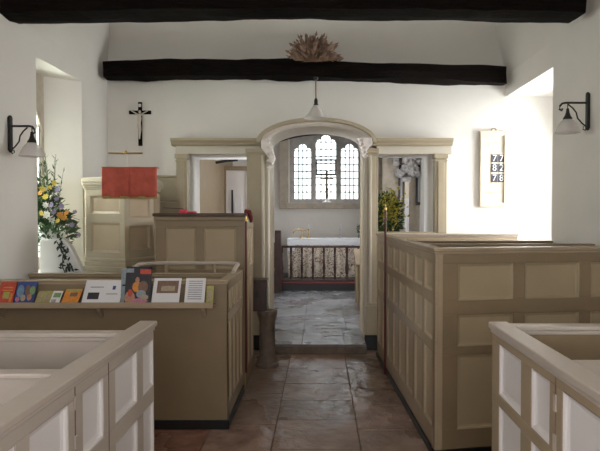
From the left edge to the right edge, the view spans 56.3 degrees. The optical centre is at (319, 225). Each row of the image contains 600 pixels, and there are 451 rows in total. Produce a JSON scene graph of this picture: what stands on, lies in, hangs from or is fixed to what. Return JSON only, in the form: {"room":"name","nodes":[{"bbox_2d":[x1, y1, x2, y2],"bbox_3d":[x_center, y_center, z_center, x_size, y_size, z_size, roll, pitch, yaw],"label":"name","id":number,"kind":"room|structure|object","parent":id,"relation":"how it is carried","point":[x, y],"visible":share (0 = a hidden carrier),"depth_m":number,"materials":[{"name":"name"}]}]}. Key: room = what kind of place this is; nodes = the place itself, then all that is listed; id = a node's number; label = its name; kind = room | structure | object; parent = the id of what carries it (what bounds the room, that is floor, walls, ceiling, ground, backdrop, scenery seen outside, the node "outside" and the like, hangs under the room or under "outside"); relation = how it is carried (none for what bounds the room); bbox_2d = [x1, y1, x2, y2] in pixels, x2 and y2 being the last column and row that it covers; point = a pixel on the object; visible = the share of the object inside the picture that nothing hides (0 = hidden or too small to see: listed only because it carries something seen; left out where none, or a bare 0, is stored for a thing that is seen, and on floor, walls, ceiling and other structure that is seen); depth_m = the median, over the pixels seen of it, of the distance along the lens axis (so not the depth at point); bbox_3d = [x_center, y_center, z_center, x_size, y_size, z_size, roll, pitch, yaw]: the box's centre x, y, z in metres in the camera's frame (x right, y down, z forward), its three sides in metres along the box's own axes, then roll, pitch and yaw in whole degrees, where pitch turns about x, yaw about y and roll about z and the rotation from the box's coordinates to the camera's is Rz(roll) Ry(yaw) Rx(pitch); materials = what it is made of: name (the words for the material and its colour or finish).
{"room":"church","nodes":[
{"label":"church","id":0,"kind":"room"},
{"bbox_2d":[36,73,44,268],"bbox_3d":[-2.717,-0.513,5.189,0.035,1.875,0.640,0,1,0],"label":"wall","id":1,"kind":"structure","parent":0,"point":[39,78],"depth_m":5.43,"materials":[{"name":"paint"}]},
{"bbox_2d":[36,122,41,258],"bbox_3d":[-2.750,-0.435,5.191,0.060,1.560,0.540,0,1,0],"label":"window","id":2,"kind":"structure","parent":1,"relation":"in","point":[38,127],"depth_m":5.43,"materials":[{"name":"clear glass"}]},
{"bbox_2d":[0,14,107,278],"bbox_3d":[-2.710,-0.038,1.599,0.580,3.100,9.600,0,1,0],"label":"wall","id":3,"kind":"structure","parent":0,"point":[75,91],"depth_m":4.78,"materials":[{"name":"paint"}]},
{"bbox_2d":[7,115,36,153],"bbox_3d":[-2.283,-0.698,4.354,0.279,0.320,0.192,0,1,0],"label":"wall lamp","id":4,"kind":"object","parent":3,"relation":"attached to","point":[31,148],"visible":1,"depth_m":4.34,"materials":[{"name":"black metal"}]},
{"bbox_2d":[154,350,428,450],"bbox_3d":[-0.155,1.540,1.638,4.526,0.061,9.596,0,1,0],"label":"floor","id":5,"kind":"structure","parent":0,"point":[316,412],"depth_m":4.31,"materials":[{"name":"brown stone"}]},
{"bbox_2d":[40,237,85,272],"bbox_3d":[-2.303,0.756,5.035,0.409,1.309,0.089,0,1,0],"label":"pedestal","id":6,"kind":"object","parent":5,"relation":"on","point":[58,255],"visible":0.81,"depth_m":4.99,"materials":[{"name":"white ceramic"}]},
{"bbox_2d":[37,154,80,269],"bbox_3d":[-2.508,-0.128,5.198,0.541,1.106,0.539,-1,2,-31],"label":"arrangement","id":7,"kind":"object","parent":6,"relation":"on","point":[45,216],"visible":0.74,"depth_m":5.13,"materials":[{"name":"multicoloured plant"}]},
{"bbox_2d":[0,321,156,450],"bbox_3d":[-1.564,0.986,1.254,1.696,1.069,2.488,0,1,0],"label":"pew","id":8,"kind":"object","parent":5,"relation":"on","point":[61,390],"visible":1,"depth_m":1.94,"materials":[{"name":"paint"}]},
{"bbox_2d":[81,177,162,272],"bbox_3d":[-1.986,0.482,5.537,0.831,1.870,1.052,0,1,0],"label":"pulpit","id":9,"kind":"object","parent":5,"relation":"on","point":[120,234],"visible":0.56,"depth_m":5.18,"materials":[{"name":"beige paint"}]},
{"bbox_2d":[108,150,142,166],"bbox_3d":[-1.784,-0.568,5.156,0.313,0.244,0.072,0,1,0],"label":"light","id":10,"kind":"object","parent":9,"relation":"on","point":[125,151],"visible":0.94,"depth_m":5.13,"materials":[{"name":"gold metal"}]},
{"bbox_2d":[102,167,159,198],"bbox_3d":[-1.686,-0.378,5.005,0.490,0.282,0.155,0,1,0],"label":"pulpit cloth","id":11,"kind":"object","parent":9,"relation":"on","point":[117,182],"visible":1,"depth_m":4.94,"materials":[{"name":"red fabric"}]},
{"bbox_2d":[0,261,244,428],"bbox_3d":[-1.530,0.880,4.335,1.764,1.131,0.935,0,1,0],"label":"pew","id":12,"kind":"object","parent":5,"relation":"on","point":[198,346],"visible":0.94,"depth_m":3.99,"materials":[{"name":"paint"}]},
{"bbox_2d":[0,282,17,301],"bbox_3d":[-2.196,0.474,3.926,0.121,0.148,0.059,0,1,0],"label":"booklet","id":13,"kind":"object","parent":12,"relation":"on","point":[7,289],"visible":0.96,"depth_m":3.93,"materials":[{"name":"red paper"}]},
{"bbox_2d":[2,292,9,298],"bbox_3d":[-2.197,0.488,3.919,0.048,0.044,0.017,0,1,0],"label":"picture","id":14,"kind":"object","parent":13,"relation":"attached to","point":[5,295],"depth_m":3.92},
{"bbox_2d":[14,282,37,301],"bbox_3d":[-2.062,0.472,3.926,0.151,0.151,0.059,0,1,0],"label":"booklet","id":15,"kind":"object","parent":12,"relation":"on","point":[26,291],"visible":0.98,"depth_m":3.92,"materials":[{"name":"blue paper"}]},
{"bbox_2d":[35,291,53,301],"bbox_3d":[-1.936,0.505,3.927,0.111,0.086,0.058,0,1,0],"label":"leaflet","id":16,"kind":"object","parent":12,"relation":"on","point":[43,296],"visible":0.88,"depth_m":3.93,"materials":[{"name":"yellow paper"}]},
{"bbox_2d":[50,291,62,301],"bbox_3d":[-1.849,0.505,3.927,0.076,0.086,0.058,0,1,0],"label":"leaflet","id":17,"kind":"object","parent":12,"relation":"on","point":[57,295],"visible":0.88,"depth_m":3.93,"materials":[{"name":"white paper"}]},
{"bbox_2d":[61,289,82,301],"bbox_3d":[-1.740,0.498,3.927,0.135,0.100,0.058,0,1,0],"label":"card","id":18,"kind":"object","parent":12,"relation":"on","point":[71,295],"visible":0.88,"depth_m":3.93,"materials":[{"name":"orange paper"}]},
{"bbox_2d":[82,280,120,301],"bbox_3d":[-1.522,0.467,3.926,0.285,0.162,0.059,0,1,0],"label":"card","id":19,"kind":"object","parent":12,"relation":"on","point":[95,290],"visible":0.93,"depth_m":3.92,"materials":[{"name":"white paper"}]},
{"bbox_2d":[87,292,99,298],"bbox_3d":[-1.586,0.492,3.916,0.085,0.045,0.016,0,1,0],"label":"picture","id":20,"kind":"object","parent":19,"relation":"attached to","point":[90,295],"depth_m":3.92,"materials":[{"name":"black"}]},
{"bbox_2d":[0,302,215,307],"bbox_3d":[-1.569,0.551,3.920,1.662,0.040,0.121,0,1,0],"label":"shelf","id":21,"kind":"object","parent":12,"relation":"attached to","point":[2,304],"depth_m":3.86,"materials":[{"name":"beige paint"}]},
{"bbox_2d":[120,269,133,301],"bbox_3d":[-1.350,0.425,3.924,0.087,0.245,0.034,0,1,0],"label":"booklet","id":22,"kind":"object","parent":12,"relation":"on","point":[124,271],"visible":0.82,"depth_m":3.93,"materials":[{"name":"grey paper"}]},
{"bbox_2d":[124,267,151,301],"bbox_3d":[-1.270,0.419,3.915,0.180,0.258,0.065,0,1,0],"label":"magazine","id":23,"kind":"object","parent":12,"relation":"on","point":[138,283],"visible":1,"depth_m":3.91,"materials":[{"name":"paper"}]},
{"bbox_2d":[151,278,181,301],"bbox_3d":[-1.076,0.460,3.926,0.202,0.175,0.059,0,1,0],"label":"postcard","id":24,"kind":"object","parent":12,"relation":"on","point":[164,289],"visible":0.88,"depth_m":3.93,"materials":[{"name":"white paper"}]},
{"bbox_2d":[156,281,178,292],"bbox_3d":[-1.069,0.431,3.932,0.154,0.084,0.027,0,1,0],"label":"picture","id":25,"kind":"object","parent":24,"relation":"attached to","point":[161,286],"depth_m":3.93},
{"bbox_2d":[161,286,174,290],"bbox_3d":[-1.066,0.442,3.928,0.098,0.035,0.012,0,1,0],"label":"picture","id":26,"kind":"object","parent":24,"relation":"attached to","point":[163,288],"depth_m":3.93},
{"bbox_2d":[184,278,205,301],"bbox_3d":[-0.875,0.460,3.926,0.144,0.175,0.059,0,1,0],"label":"notice sheet","id":27,"kind":"object","parent":12,"relation":"on","point":[195,287],"visible":0.96,"depth_m":3.92,"materials":[{"name":"white paper"}]},
{"bbox_2d":[206,286,213,301],"bbox_3d":[-0.772,0.487,3.927,0.054,0.120,0.059,0,1,0],"label":"leaflet","id":28,"kind":"object","parent":12,"relation":"on","point":[210,289],"visible":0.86,"depth_m":3.93,"materials":[{"name":"yellow paper"}]},
{"bbox_2d":[152,213,253,387],"bbox_3d":[-1.041,0.655,5.178,0.812,1.540,0.661,0,1,0],"label":"pew","id":29,"kind":"object","parent":5,"relation":"on","point":[179,236],"visible":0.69,"depth_m":4.88,"materials":[{"name":"paint"}]},
{"bbox_2d":[163,207,196,212],"bbox_3d":[-1.230,-0.133,4.904,0.289,0.050,0.089,0,1,0],"label":"marker","id":30,"kind":"object","parent":29,"relation":"on","point":[182,210],"visible":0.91,"depth_m":4.90,"materials":[{"name":"fabric"}]},
{"bbox_2d":[245,216,246,372],"bbox_3d":[-0.638,0.594,4.836,0.025,1.360,0.022,0,1,0],"label":"churchwarden stave","id":31,"kind":"object","parent":29,"relation":"attached to","point":[245,216],"visible":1,"depth_m":4.83,"materials":[{"name":"brown wood"}]},
{"bbox_2d":[244,209,252,222],"bbox_3d":[-0.623,-0.084,4.926,0.053,0.118,0.094,1,2,41],"label":"tassel","id":32,"kind":"object","parent":29,"relation":"hanging from","point":[250,216],"visible":0.91,"depth_m":4.92,"materials":[{"name":"fabric"}]},
{"bbox_2d":[256,308,278,368],"bbox_3d":[-0.530,1.132,5.629,0.230,0.565,0.230,0,1,0],"label":"stone pillar","id":33,"kind":"structure","parent":5,"relation":"on","point":[267,359],"depth_m":5.56,"materials":[{"name":"brown stone"}]},
{"bbox_2d":[253,278,268,310],"bbox_3d":[-0.618,0.692,5.628,0.185,0.314,0.200,0,1,0],"label":"box","id":34,"kind":"object","parent":33,"relation":"on","point":[260,285],"visible":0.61,"depth_m":5.54,"materials":[{"name":"brown wood"}]},
{"bbox_2d":[170,117,453,349],"bbox_3d":[-0.090,0.095,6.559,3.140,2.595,0.831,0,1,0],"label":"screen","id":35,"kind":"object","parent":5,"relation":"on","point":[259,151],"visible":0.52,"depth_m":6.27,"materials":[{"name":"paint"}]},
{"bbox_2d":[271,354,360,448],"bbox_3d":[-0.050,1.619,1.539,6.100,0.188,9.800,0,1,0],"label":"trim","id":36,"kind":"structure","parent":5,"relation":"attached to","point":[344,354],"depth_m":4.52,"materials":[{"name":"grey stone"}]},
{"bbox_2d":[376,233,599,450],"bbox_3d":[1.400,0.772,4.799,1.499,1.325,2.531,0,1,-2],"label":"pew","id":37,"kind":"object","parent":5,"relation":"on","point":[443,290],"visible":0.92,"depth_m":3.63,"materials":[{"name":"paint"}]},
{"bbox_2d":[384,205,386,373],"bbox_3d":[0.622,0.612,5.336,0.024,1.620,0.022,0,1,0],"label":"churchwarden stave","id":38,"kind":"object","parent":37,"relation":"attached to","point":[385,208],"visible":1,"depth_m":5.33,"materials":[{"name":"brown wood"}]},
{"bbox_2d":[488,322,599,450],"bbox_3d":[1.397,0.974,1.114,1.411,1.100,2.408,0,1,0],"label":"pew","id":39,"kind":"object","parent":5,"relation":"on","point":[546,376],"visible":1,"depth_m":1.89,"materials":[{"name":"beige paint"}]},
{"bbox_2d":[233,139,359,272],"bbox_3d":[0.000,-0.694,12.212,4.600,3.900,0.450,0,1,0],"label":"wall","id":40,"kind":"structure","parent":0,"point":[321,222],"depth_m":12.00,"materials":[{"name":"paint"}]},
{"bbox_2d":[279,139,288,208],"bbox_3d":[-0.770,-1.173,11.925,0.200,1.630,0.100,0,1,0],"label":"trim","id":41,"kind":"structure","parent":40,"relation":"attached to","point":[283,145],"depth_m":11.88,"materials":[{"name":"stone"}]},
{"bbox_2d":[280,134,333,141],"bbox_3d":[0.100,-1.645,10.463,2.800,0.715,0.200,0,1,0],"label":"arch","id":42,"kind":"object","parent":40,"relation":"attached to","point":[308,134],"visible":0.14,"depth_m":10.47,"materials":[{"name":"grey stone"}]},
{"bbox_2d":[286,203,359,208],"bbox_3d":[0.120,-0.421,11.983,1.700,0.125,0.260,0,1,0],"label":"trim","id":43,"kind":"structure","parent":40,"relation":"attached to","point":[288,205],"depth_m":11.85,"materials":[{"name":"stone"}]},
{"bbox_2d":[320,171,333,202],"bbox_3d":[0.149,-0.830,11.934,0.244,0.695,0.198,1,2,38],"label":"cross","id":44,"kind":"object","parent":43,"relation":"on","point":[326,177],"visible":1,"depth_m":11.92,"materials":[{"name":"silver metal"}]},
{"bbox_2d":[290,135,359,202],"bbox_3d":[0.130,-1.375,12.210,1.600,1.800,0.160,0,1,0],"label":"window","id":45,"kind":"structure","parent":40,"relation":"in","point":[310,142],"depth_m":12.15,"materials":[{"name":"grey stone"}]},
{"bbox_2d":[378,158,381,220],"bbox_3d":[1.350,-0.413,11.959,0.740,2.850,0.070,0,1,0],"label":"trim","id":46,"kind":"structure","parent":40,"relation":"attached to","point":[379,159],"depth_m":11.91,"materials":[{"name":"stone"}]},
{"bbox_2d":[27,0,599,74],"bbox_3d":[-0.050,-2.218,1.747,5.900,1.250,10.400,0,1,0],"label":"ceiling","id":47,"kind":"structure","parent":0,"point":[518,42],"depth_m":5.67,"materials":[{"name":"paint"}]},
{"bbox_2d":[0,0,586,23],"bbox_3d":[-0.310,-1.798,4.358,4.620,0.422,0.360,0,1,0],"label":"roof beam","id":48,"kind":"structure","parent":47,"relation":"attached to","point":[16,11],"depth_m":4.25,"materials":[{"name":"brown wood"}]},
{"bbox_2d":[274,291,365,345],"bbox_3d":[0.000,1.302,8.224,3.796,0.101,4.176,0,1,0],"label":"floor","id":49,"kind":"structure","parent":0,"point":[324,322],"depth_m":7.55,"materials":[{"name":"grey stone"}]},
{"bbox_2d":[274,230,280,292],"bbox_3d":[-1.150,0.651,9.929,0.900,1.120,0.420,0,1,0],"label":"bench","id":50,"kind":"object","parent":49,"relation":"on","point":[277,244],"visible":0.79,"depth_m":10.02,"materials":[{"name":"brown wood"}]},
{"bbox_2d":[275,346,366,353],"bbox_3d":[-0.042,1.362,6.127,1.104,0.082,0.014,0,1,0],"label":"step","id":51,"kind":"structure","parent":49,"relation":"attached to","point":[278,349],"depth_m":6.12,"materials":[{"name":"brown stone"}]},
{"bbox_2d":[354,249,359,308],"bbox_3d":[0.930,0.812,8.662,0.780,0.860,0.680,0,1,0],"label":"desk","id":52,"kind":"object","parent":49,"relation":"on","point":[356,251],"visible":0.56,"depth_m":8.44,"materials":[{"name":"paint"}]},
{"bbox_2d":[378,179,409,231],"bbox_3d":[0.915,0.319,7.582,0.537,1.897,0.542,0,1,0],"label":"flower arrangement","id":53,"kind":"object","parent":49,"relation":"on","point":[393,206],"visible":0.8,"depth_m":7.47,"materials":[{"name":"green plant"}]},
{"bbox_2d":[107,19,552,239],"bbox_3d":[-0.050,-0.761,6.659,5.900,4.300,0.550,0,1,0],"label":"wall","id":54,"kind":"structure","parent":0,"point":[178,108],"depth_m":6.37,"materials":[{"name":"paint"}]},
{"bbox_2d":[129,102,150,145],"bbox_3d":[-2.043,-1.153,6.342,0.250,0.496,0.060,0,1,0],"label":"crucifix","id":55,"kind":"object","parent":54,"relation":"attached to","point":[139,113],"visible":1,"depth_m":6.35,"materials":[{"name":"brown wood"}]},
{"bbox_2d":[157,175,175,212],"bbox_3d":[-1.808,0.414,6.378,0.385,1.965,0.063,0,1,0],"label":"panel","id":56,"kind":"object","parent":54,"relation":"attached to","point":[168,192],"depth_m":6.34,"materials":[{"name":"beige wood"}]},
{"bbox_2d":[102,58,506,85],"bbox_3d":[-0.165,-1.694,6.199,4.390,0.304,0.293,0,1,0],"label":"roof beam","id":57,"kind":"structure","parent":54,"relation":"attached to","point":[278,69],"depth_m":6.09,"materials":[{"name":"brown wood"}]},
{"bbox_2d":[285,31,343,61],"bbox_3d":[-0.061,-1.929,6.069,0.648,0.320,0.220,0,1,0],"label":"sheaf","id":58,"kind":"object","parent":57,"relation":"on","point":[313,49],"visible":1,"depth_m":6.02,"materials":[{"name":"brown plant"}]},
{"bbox_2d":[313,77,318,114],"bbox_3d":[-0.043,-1.373,6.019,0.260,0.444,0.260,0,1,0],"label":"pendant lamp","id":59,"kind":"object","parent":57,"relation":"hanging from","point":[315,111],"visible":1,"depth_m":6.01,"materials":[{"name":"black metal"}]},
{"bbox_2d":[479,128,508,206],"bbox_3d":[1.968,-0.662,6.356,0.327,0.893,0.050,0,1,0],"label":"hymn board","id":60,"kind":"object","parent":54,"relation":"attached to","point":[493,145],"visible":1,"depth_m":6.35,"materials":[{"name":"white wood"}]},
{"bbox_2d":[420,158,423,231],"bbox_3d":[2.100,-0.632,9.613,0.400,3.900,5.350,0,1,0],"label":"wall","id":61,"kind":"structure","parent":0,"point":[422,160],"depth_m":10.38,"materials":[{"name":"paint"}]},
{"bbox_2d":[382,158,419,231],"bbox_3d":[1.550,-0.783,10.724,0.700,3.650,0.120,0,1,0],"label":"wall","id":62,"kind":"structure","parent":61,"relation":"attached to","point":[388,170],"depth_m":10.67,"materials":[{"name":"paint"}]},
{"bbox_2d":[416,165,419,204],"bbox_3d":[1.869,-0.767,10.620,0.090,0.757,0.050,0,1,0],"label":"framed notice","id":63,"kind":"object","parent":61,"relation":"attached to","point":[418,178],"visible":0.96,"depth_m":10.60,"materials":[{"name":"black wood"}]},
{"bbox_2d":[506,7,599,245],"bbox_3d":[2.505,-0.038,1.599,0.790,3.100,9.600,0,1,0],"label":"wall","id":64,"kind":"structure","parent":0,"point":[567,68],"depth_m":4.68,"materials":[{"name":"paint"}]},
{"bbox_2d":[558,92,589,130],"bbox_3d":[1.979,-0.886,4.390,0.267,0.320,0.192,0,1,0],"label":"wall lamp","id":65,"kind":"object","parent":64,"relation":"attached to","point":[567,116],"visible":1,"depth_m":4.38,"materials":[{"name":"black metal"}]},
{"bbox_3d":[0.000,-2.635,9.714,4.600,0.100,5.650,0,1,0],"label":"ceiling","id":66,"kind":"structure","parent":0,"visible":0},
{"bbox_2d":[215,159,237,163],"bbox_3d":[-1.496,-1.786,8.960,0.359,1.600,0.044,0,1,0],"label":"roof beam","id":67,"kind":"structure","parent":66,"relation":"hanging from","point":[226,160],"depth_m":8.96,"materials":[{"name":"black wood"}]},
{"bbox_3d":[-2.100,-0.632,9.613,0.400,3.900,5.350,0,1,0],"label":"wall","id":68,"kind":"structure","parent":0,"visible":0},
{"bbox_2d":[200,159,232,212],"bbox_3d":[-1.880,-0.121,10.200,0.040,2.650,3.500,0,1,0],"label":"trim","id":69,"kind":"structure","parent":68,"relation":"attached to","point":[211,173],"depth_m":9.69,"materials":[{"name":"paint"}]},
{"bbox_3d":[0.000,1.385,9.196,4.400,0.288,6.080,0,1,0],"label":"trim","id":70,"kind":"structure","parent":0,"visible":0},
{"bbox_2d":[281,273,354,290],"bbox_3d":[0.000,1.112,11.152,3.780,0.160,1.715,0,1,0],"label":"step","id":71,"kind":"structure","parent":70,"relation":"on","point":[285,286],"depth_m":10.31,"materials":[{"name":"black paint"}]},
{"bbox_2d":[224,166,246,212],"bbox_3d":[-1.611,-0.059,10.942,0.550,2.190,0.120,0,1,0],"label":"door","id":72,"kind":"structure","parent":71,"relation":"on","point":[235,177],"depth_m":10.92,"materials":[{"name":"paint"}]},
{"bbox_2d":[281,245,359,281],"bbox_3d":[0.013,0.711,10.440,1.534,0.675,0.100,0,1,0],"label":"altar rail","id":73,"kind":"object","parent":71,"relation":"on","point":[346,247],"visible":0.79,"depth_m":10.41,"materials":[{"name":"brown wood"}]},
{"bbox_2d":[287,237,359,276],"bbox_3d":[0.120,0.640,11.418,1.540,0.770,0.762,0,1,0],"label":"altar","id":74,"kind":"object","parent":71,"relation":"on","point":[296,252],"visible":0.56,"depth_m":11.07,"materials":[{"name":"white fabric"}]},
{"bbox_2d":[293,229,306,237],"bbox_3d":[-0.408,0.161,11.307,0.296,0.194,0.098,0,1,0],"label":"book stand","id":75,"kind":"object","parent":74,"relation":"on","point":[296,229],"visible":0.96,"depth_m":11.29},
{"bbox_2d":[392,158,421,231],"bbox_3d":[1.677,-0.232,10.575,0.626,2.554,0.277,0,1,0],"label":"column","id":76,"kind":"structure","parent":71,"relation":"on","point":[408,164],"depth_m":10.51,"materials":[{"name":"white stone"}]},
{"bbox_2d":[398,165,403,204],"bbox_3d":[1.538,-0.767,10.620,0.090,0.757,0.050,0,1,0],"label":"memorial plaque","id":77,"kind":"object","parent":76,"relation":"attached to","point":[401,184],"visible":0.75,"depth_m":10.60,"materials":[{"name":"white stone"}]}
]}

